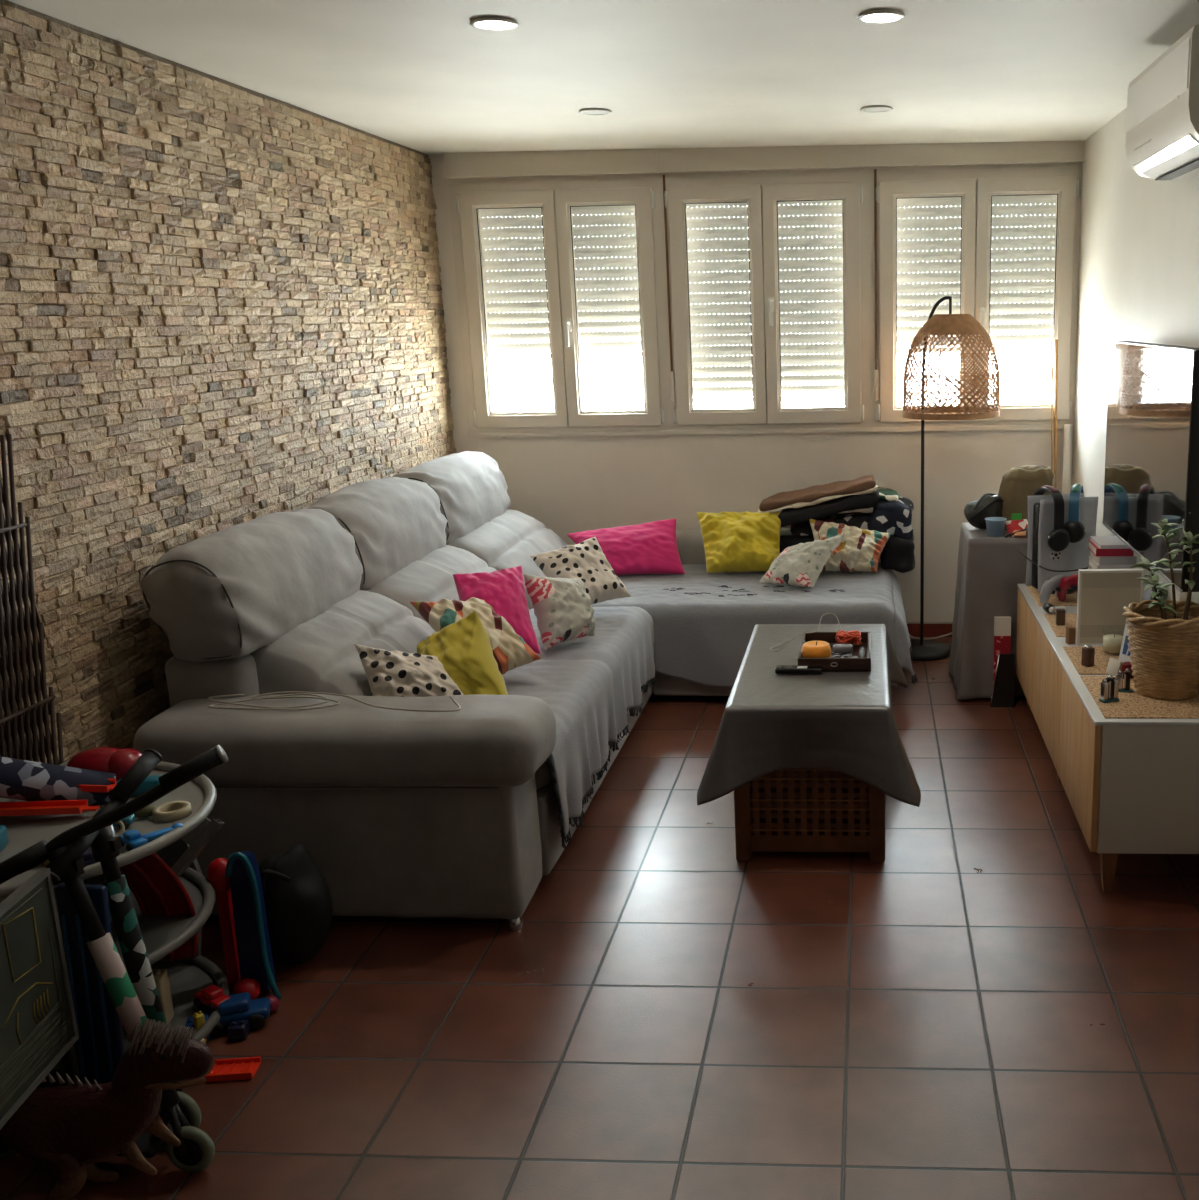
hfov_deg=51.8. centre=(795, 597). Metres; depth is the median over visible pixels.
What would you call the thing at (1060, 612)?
wooden block
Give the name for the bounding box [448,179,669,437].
window
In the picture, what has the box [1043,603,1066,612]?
webcam
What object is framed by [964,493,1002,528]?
crumpled bag
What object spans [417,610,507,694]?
cushion
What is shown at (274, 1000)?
ball
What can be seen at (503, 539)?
cushion
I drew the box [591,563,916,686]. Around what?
throw blanket
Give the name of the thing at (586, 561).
cushion
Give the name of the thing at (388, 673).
cushion
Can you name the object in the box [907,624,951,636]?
baseboard
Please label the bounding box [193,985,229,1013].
toy car
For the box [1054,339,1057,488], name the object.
cane
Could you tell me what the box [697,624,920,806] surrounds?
tablecloth
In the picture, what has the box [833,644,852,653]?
box
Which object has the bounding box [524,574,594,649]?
cushion
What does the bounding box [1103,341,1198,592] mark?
television
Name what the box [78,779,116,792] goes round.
track
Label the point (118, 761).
helmet
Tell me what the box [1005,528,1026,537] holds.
marker pen
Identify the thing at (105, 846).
scooter
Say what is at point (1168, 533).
potted plant
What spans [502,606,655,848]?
throw blanket
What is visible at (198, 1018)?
block
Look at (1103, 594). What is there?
frame
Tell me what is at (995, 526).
plastic tub
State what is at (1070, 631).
wooden block
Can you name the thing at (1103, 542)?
book
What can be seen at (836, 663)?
tray
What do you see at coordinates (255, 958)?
skateboard
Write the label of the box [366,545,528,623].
cushion
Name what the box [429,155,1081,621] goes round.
wall
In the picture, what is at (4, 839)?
block
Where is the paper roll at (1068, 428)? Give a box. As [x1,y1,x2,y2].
[1062,424,1072,493]
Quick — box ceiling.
[8,0,1198,154]
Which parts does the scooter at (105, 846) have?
stem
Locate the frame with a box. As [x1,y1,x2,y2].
[1076,569,1143,645]
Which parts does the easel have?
leg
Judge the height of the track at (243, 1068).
0.016 m
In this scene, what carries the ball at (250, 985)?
on the floor
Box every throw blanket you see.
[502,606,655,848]
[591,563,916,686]
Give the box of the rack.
[0,759,229,1071]
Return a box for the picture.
[1122,636,1130,655]
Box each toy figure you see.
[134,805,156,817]
[141,823,182,841]
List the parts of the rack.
panel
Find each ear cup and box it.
[1047,528,1069,551]
[1064,521,1085,542]
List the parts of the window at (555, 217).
sash, rail, handle, sash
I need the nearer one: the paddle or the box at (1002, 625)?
the paddle
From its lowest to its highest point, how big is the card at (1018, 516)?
0.085 m
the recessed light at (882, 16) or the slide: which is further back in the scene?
the recessed light at (882, 16)
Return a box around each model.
[1099,675,1118,702]
[1117,668,1132,692]
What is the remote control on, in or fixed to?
on the tablecloth at (842, 721)
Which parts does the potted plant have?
stem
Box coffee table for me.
[734,768,884,861]
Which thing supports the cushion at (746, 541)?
on the throw blanket at (704, 622)
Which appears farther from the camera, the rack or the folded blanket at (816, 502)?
the folded blanket at (816, 502)
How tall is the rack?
0.583 m
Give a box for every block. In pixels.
[0,825,8,851]
[117,775,160,795]
[152,969,173,1025]
[185,1014,209,1040]
[193,1011,206,1041]
[228,1020,249,1040]
[1056,608,1064,625]
[1065,627,1075,644]
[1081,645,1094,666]
[1106,657,1123,675]
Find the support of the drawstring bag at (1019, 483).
on the tablecloth at (990, 570)
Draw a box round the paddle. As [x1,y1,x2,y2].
[206,858,240,990]
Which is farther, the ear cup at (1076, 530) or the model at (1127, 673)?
the ear cup at (1076, 530)
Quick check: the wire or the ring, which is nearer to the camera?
the ring
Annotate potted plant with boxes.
[1130,513,1198,639]
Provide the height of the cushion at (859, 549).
0.242 m
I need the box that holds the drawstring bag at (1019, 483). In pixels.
[998,465,1054,530]
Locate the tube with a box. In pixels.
[0,757,115,805]
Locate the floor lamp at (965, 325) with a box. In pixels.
[903,296,999,660]
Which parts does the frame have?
panel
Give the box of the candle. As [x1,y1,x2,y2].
[802,641,830,657]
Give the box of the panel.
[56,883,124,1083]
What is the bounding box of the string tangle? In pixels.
[835,630,861,644]
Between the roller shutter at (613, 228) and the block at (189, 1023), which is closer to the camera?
the block at (189, 1023)
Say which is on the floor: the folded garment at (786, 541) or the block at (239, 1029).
the block at (239, 1029)
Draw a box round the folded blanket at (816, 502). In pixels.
[758,475,879,526]
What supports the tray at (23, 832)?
on the rack
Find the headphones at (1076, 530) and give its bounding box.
[1064,484,1085,542]
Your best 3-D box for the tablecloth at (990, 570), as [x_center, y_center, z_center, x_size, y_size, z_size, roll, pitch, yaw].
[1.038,0.045,5.465,0.676,0.712,0.554,0,13,3]
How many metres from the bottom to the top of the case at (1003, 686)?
0.235 m
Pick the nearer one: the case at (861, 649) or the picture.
the picture
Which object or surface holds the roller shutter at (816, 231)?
attached to the window at (761, 213)
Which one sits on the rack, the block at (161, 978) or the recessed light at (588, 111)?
the block at (161, 978)
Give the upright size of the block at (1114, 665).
0.053 m
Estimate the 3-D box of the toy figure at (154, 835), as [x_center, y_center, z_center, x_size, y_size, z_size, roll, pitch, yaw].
[-1.409,0.524,2.691,0.028,0.024,0.089,11,18,42]
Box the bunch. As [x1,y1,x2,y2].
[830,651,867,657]
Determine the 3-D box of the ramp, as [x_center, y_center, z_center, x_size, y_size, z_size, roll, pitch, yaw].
[-1.438,0.598,2.901,0.142,0.142,0.062,-11,16,-37]
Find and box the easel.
[0,868,78,1129]
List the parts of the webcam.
stem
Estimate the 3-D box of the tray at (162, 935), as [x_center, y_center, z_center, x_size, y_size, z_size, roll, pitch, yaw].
[-1.656,0.779,2.820,0.526,0.028,0.746,0,13,3]
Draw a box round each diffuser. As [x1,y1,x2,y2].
[477,21,511,27]
[583,111,606,113]
[864,14,897,20]
[865,108,887,111]
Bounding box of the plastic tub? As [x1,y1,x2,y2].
[985,517,1006,536]
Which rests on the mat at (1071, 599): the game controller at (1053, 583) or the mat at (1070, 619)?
the game controller at (1053, 583)
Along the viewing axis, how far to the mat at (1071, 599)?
4.84 m
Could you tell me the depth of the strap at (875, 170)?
5.99 m
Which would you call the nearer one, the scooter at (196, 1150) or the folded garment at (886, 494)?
the scooter at (196, 1150)
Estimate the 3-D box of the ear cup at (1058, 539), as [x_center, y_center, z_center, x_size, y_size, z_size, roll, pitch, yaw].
[1.050,-0.230,4.835,0.096,0.096,0.041,-5,14,-17]
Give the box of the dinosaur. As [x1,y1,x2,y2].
[0,1018,212,1199]
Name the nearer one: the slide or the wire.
the slide
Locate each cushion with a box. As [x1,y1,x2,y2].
[250,590,435,695]
[354,644,463,696]
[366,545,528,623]
[410,597,540,674]
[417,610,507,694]
[449,510,566,609]
[453,565,540,653]
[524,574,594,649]
[530,537,630,604]
[535,760,551,788]
[566,519,684,574]
[697,511,780,572]
[758,533,844,586]
[809,519,891,571]
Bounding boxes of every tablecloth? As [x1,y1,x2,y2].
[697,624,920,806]
[949,523,1027,699]
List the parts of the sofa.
panel, armrest, arm panel, chaise backrest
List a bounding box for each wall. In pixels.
[0,0,456,762]
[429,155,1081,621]
[1072,107,1198,603]
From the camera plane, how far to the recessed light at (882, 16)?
3.29 m
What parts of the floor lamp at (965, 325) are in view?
lamp shade, woven crown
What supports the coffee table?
on the floor
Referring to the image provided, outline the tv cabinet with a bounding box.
[1016,584,1198,892]
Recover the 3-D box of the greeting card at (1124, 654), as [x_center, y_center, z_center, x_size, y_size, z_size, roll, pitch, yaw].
[1.097,0.159,3.904,0.052,0.130,0.100,-7,14,-24]
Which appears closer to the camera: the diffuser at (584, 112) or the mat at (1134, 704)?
the mat at (1134, 704)
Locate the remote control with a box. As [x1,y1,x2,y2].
[775,665,822,673]
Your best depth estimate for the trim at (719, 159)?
5.86 m
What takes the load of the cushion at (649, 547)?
on the throw blanket at (704, 622)
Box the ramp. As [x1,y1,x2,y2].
[171,817,223,875]
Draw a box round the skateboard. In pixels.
[225,852,281,999]
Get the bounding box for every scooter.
[0,745,227,1171]
[37,748,201,1127]
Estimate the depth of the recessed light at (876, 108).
4.78 m
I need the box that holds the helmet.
[67,747,141,782]
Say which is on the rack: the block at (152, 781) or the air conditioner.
the block at (152, 781)
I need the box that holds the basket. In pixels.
[1123,599,1198,699]
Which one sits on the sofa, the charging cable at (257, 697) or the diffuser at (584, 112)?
the charging cable at (257, 697)
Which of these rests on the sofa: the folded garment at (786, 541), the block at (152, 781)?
the folded garment at (786, 541)
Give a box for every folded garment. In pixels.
[780,535,813,552]
[790,512,872,535]
[867,496,913,539]
[877,487,898,500]
[880,536,914,572]
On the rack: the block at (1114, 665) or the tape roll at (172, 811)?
the tape roll at (172, 811)
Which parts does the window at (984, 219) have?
sash, rail, handle, sash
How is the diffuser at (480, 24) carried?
attached to the recessed light at (485, 23)
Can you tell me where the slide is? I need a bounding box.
[119,853,197,961]
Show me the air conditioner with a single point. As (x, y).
(1162, 122)
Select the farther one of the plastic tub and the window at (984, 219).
the window at (984, 219)
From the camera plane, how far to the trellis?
3.00 m
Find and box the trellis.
[0,434,63,764]
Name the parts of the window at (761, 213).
sash, rail, handle, sash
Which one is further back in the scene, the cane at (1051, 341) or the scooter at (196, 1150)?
the cane at (1051, 341)
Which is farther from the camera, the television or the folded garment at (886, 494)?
the folded garment at (886, 494)
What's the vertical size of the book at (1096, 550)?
0.030 m
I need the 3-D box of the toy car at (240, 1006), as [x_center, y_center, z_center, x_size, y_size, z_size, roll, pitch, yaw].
[-1.371,1.016,2.961,0.152,0.072,0.088,-6,14,-19]
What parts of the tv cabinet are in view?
door, door, door, panel, leg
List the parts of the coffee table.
corner post, corner post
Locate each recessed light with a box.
[470,17,518,30]
[579,108,611,115]
[857,9,904,23]
[860,105,892,112]
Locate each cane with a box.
[1051,341,1052,485]
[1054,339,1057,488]
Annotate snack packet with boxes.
[1005,519,1027,536]
[1013,530,1026,537]
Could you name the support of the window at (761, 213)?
in the wall at (568, 484)
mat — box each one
[1027,586,1077,605]
[1044,614,1076,636]
[1063,646,1119,674]
[1080,676,1198,717]
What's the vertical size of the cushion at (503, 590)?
0.276 m
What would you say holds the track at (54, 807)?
on the rack
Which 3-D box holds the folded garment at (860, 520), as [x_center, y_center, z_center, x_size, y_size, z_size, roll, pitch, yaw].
[0.209,-0.368,6.056,0.468,0.122,0.260,0,13,3]
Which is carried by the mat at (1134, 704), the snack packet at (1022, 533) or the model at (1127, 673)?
the model at (1127, 673)
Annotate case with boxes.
[858,647,863,657]
[990,653,1014,706]
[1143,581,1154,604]
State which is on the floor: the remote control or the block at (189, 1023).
the block at (189, 1023)
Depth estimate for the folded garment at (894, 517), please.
5.89 m
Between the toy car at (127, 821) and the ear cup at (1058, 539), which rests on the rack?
the toy car at (127, 821)
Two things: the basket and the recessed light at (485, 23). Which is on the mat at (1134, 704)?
the basket
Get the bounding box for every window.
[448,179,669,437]
[659,173,870,434]
[869,167,1081,431]
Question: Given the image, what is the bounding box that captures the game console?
[1025,493,1097,593]
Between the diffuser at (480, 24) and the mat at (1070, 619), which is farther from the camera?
the mat at (1070, 619)
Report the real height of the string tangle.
0.044 m
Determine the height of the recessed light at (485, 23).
0.010 m
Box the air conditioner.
[1125,24,1198,180]
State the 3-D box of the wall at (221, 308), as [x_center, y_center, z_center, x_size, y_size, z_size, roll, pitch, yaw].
[-2.088,-0.234,2.814,0.210,2.600,7.720,0,13,3]
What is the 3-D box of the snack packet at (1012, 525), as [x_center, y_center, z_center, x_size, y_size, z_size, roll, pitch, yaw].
[0.971,-0.299,5.260,0.110,0.069,0.059,-6,14,-19]
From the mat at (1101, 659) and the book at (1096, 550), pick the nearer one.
the mat at (1101, 659)
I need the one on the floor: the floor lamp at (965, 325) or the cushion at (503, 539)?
the floor lamp at (965, 325)
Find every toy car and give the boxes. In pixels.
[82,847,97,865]
[112,814,134,829]
[121,829,148,850]
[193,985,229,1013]
[203,992,270,1037]
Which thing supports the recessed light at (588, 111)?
in the ceiling
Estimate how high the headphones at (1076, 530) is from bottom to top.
0.230 m
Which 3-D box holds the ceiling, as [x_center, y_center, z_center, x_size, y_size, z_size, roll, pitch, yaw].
[-0.426,-1.442,2.332,3.800,0.192,7.920,0,13,3]
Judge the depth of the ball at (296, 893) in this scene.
3.16 m
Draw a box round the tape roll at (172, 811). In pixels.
[152,801,191,821]
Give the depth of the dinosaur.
2.28 m
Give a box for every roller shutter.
[479,205,641,353]
[686,200,843,396]
[897,195,1056,346]
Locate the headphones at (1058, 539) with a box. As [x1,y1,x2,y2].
[1026,485,1069,551]
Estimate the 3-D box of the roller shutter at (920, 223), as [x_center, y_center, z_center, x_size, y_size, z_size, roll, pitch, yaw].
[0.893,-1.718,6.059,0.927,0.895,0.016,0,13,3]
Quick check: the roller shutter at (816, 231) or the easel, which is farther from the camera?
the roller shutter at (816, 231)
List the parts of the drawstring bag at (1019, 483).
cord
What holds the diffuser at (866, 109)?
attached to the recessed light at (876, 108)
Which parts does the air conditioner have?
panel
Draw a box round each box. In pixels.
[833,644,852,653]
[993,617,1010,683]
[1122,662,1133,678]
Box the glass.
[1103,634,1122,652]
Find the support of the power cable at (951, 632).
on the floor
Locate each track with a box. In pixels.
[0,800,99,815]
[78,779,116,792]
[206,1056,260,1081]
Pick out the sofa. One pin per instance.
(408, 814)
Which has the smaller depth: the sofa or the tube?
the tube
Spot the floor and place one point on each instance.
(967, 1012)
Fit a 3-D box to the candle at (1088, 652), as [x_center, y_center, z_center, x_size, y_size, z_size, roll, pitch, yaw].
[0.949,0.189,3.923,0.030,0.068,0.030,-9,15,-30]
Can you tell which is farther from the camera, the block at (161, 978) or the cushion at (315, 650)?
the cushion at (315, 650)
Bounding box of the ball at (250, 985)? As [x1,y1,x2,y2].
[233,978,260,999]
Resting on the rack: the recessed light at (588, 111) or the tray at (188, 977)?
the tray at (188, 977)
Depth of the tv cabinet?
3.48 m
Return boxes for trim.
[444,141,1084,178]
[906,622,952,623]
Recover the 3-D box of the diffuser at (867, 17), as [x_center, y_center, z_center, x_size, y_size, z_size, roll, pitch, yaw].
[0.233,-1.585,3.304,0.095,0.002,0.095,-4,13,-13]
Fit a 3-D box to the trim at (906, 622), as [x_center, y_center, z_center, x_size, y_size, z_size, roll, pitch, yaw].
[-0.171,0.140,6.444,3.200,0.007,0.014,0,13,3]
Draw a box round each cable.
[207,691,460,711]
[909,632,951,638]
[1016,545,1087,571]
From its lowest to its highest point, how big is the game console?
0.395 m
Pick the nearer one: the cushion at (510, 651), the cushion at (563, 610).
the cushion at (510, 651)
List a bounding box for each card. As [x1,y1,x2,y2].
[1012,513,1021,519]
[1119,624,1130,661]
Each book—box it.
[1088,540,1133,555]
[1088,556,1134,568]
[1089,550,1136,564]
[1090,536,1128,548]
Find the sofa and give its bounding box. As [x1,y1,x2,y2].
[134,451,879,931]
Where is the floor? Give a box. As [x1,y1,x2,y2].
[0,637,1198,1199]
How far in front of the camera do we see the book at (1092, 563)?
4.60 m
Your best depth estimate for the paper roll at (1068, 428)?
6.09 m
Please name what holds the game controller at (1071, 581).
on the mat at (1071, 599)
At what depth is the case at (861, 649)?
4.14 m
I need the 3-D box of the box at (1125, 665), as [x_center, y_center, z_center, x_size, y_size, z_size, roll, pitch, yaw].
[1.038,0.229,3.793,0.040,0.045,0.040,-4,13,-13]
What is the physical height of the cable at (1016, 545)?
0.071 m
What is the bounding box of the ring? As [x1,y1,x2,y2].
[116,820,124,835]
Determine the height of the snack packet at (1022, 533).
0.029 m
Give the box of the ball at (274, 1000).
[267,996,278,1012]
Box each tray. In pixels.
[0,759,216,899]
[52,955,229,1071]
[54,865,214,973]
[798,632,870,670]
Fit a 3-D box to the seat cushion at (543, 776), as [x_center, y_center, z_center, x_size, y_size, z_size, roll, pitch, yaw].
[-0.982,0.411,4.020,0.555,0.179,0.867,0,13,3]
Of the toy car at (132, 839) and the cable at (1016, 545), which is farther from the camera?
the cable at (1016, 545)
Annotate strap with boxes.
[663,175,674,400]
[874,169,877,399]
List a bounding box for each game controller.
[1039,575,1067,603]
[1056,574,1077,601]
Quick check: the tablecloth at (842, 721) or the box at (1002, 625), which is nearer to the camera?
the tablecloth at (842, 721)
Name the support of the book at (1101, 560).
on the book at (1092, 563)
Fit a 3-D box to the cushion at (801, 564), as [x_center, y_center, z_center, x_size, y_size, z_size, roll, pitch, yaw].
[0.027,-0.172,5.554,0.351,0.212,0.250,2,14,14]
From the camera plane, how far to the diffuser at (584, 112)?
4.78 m
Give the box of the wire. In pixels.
[770,613,840,650]
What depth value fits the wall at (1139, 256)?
4.96 m
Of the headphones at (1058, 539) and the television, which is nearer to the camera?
the television

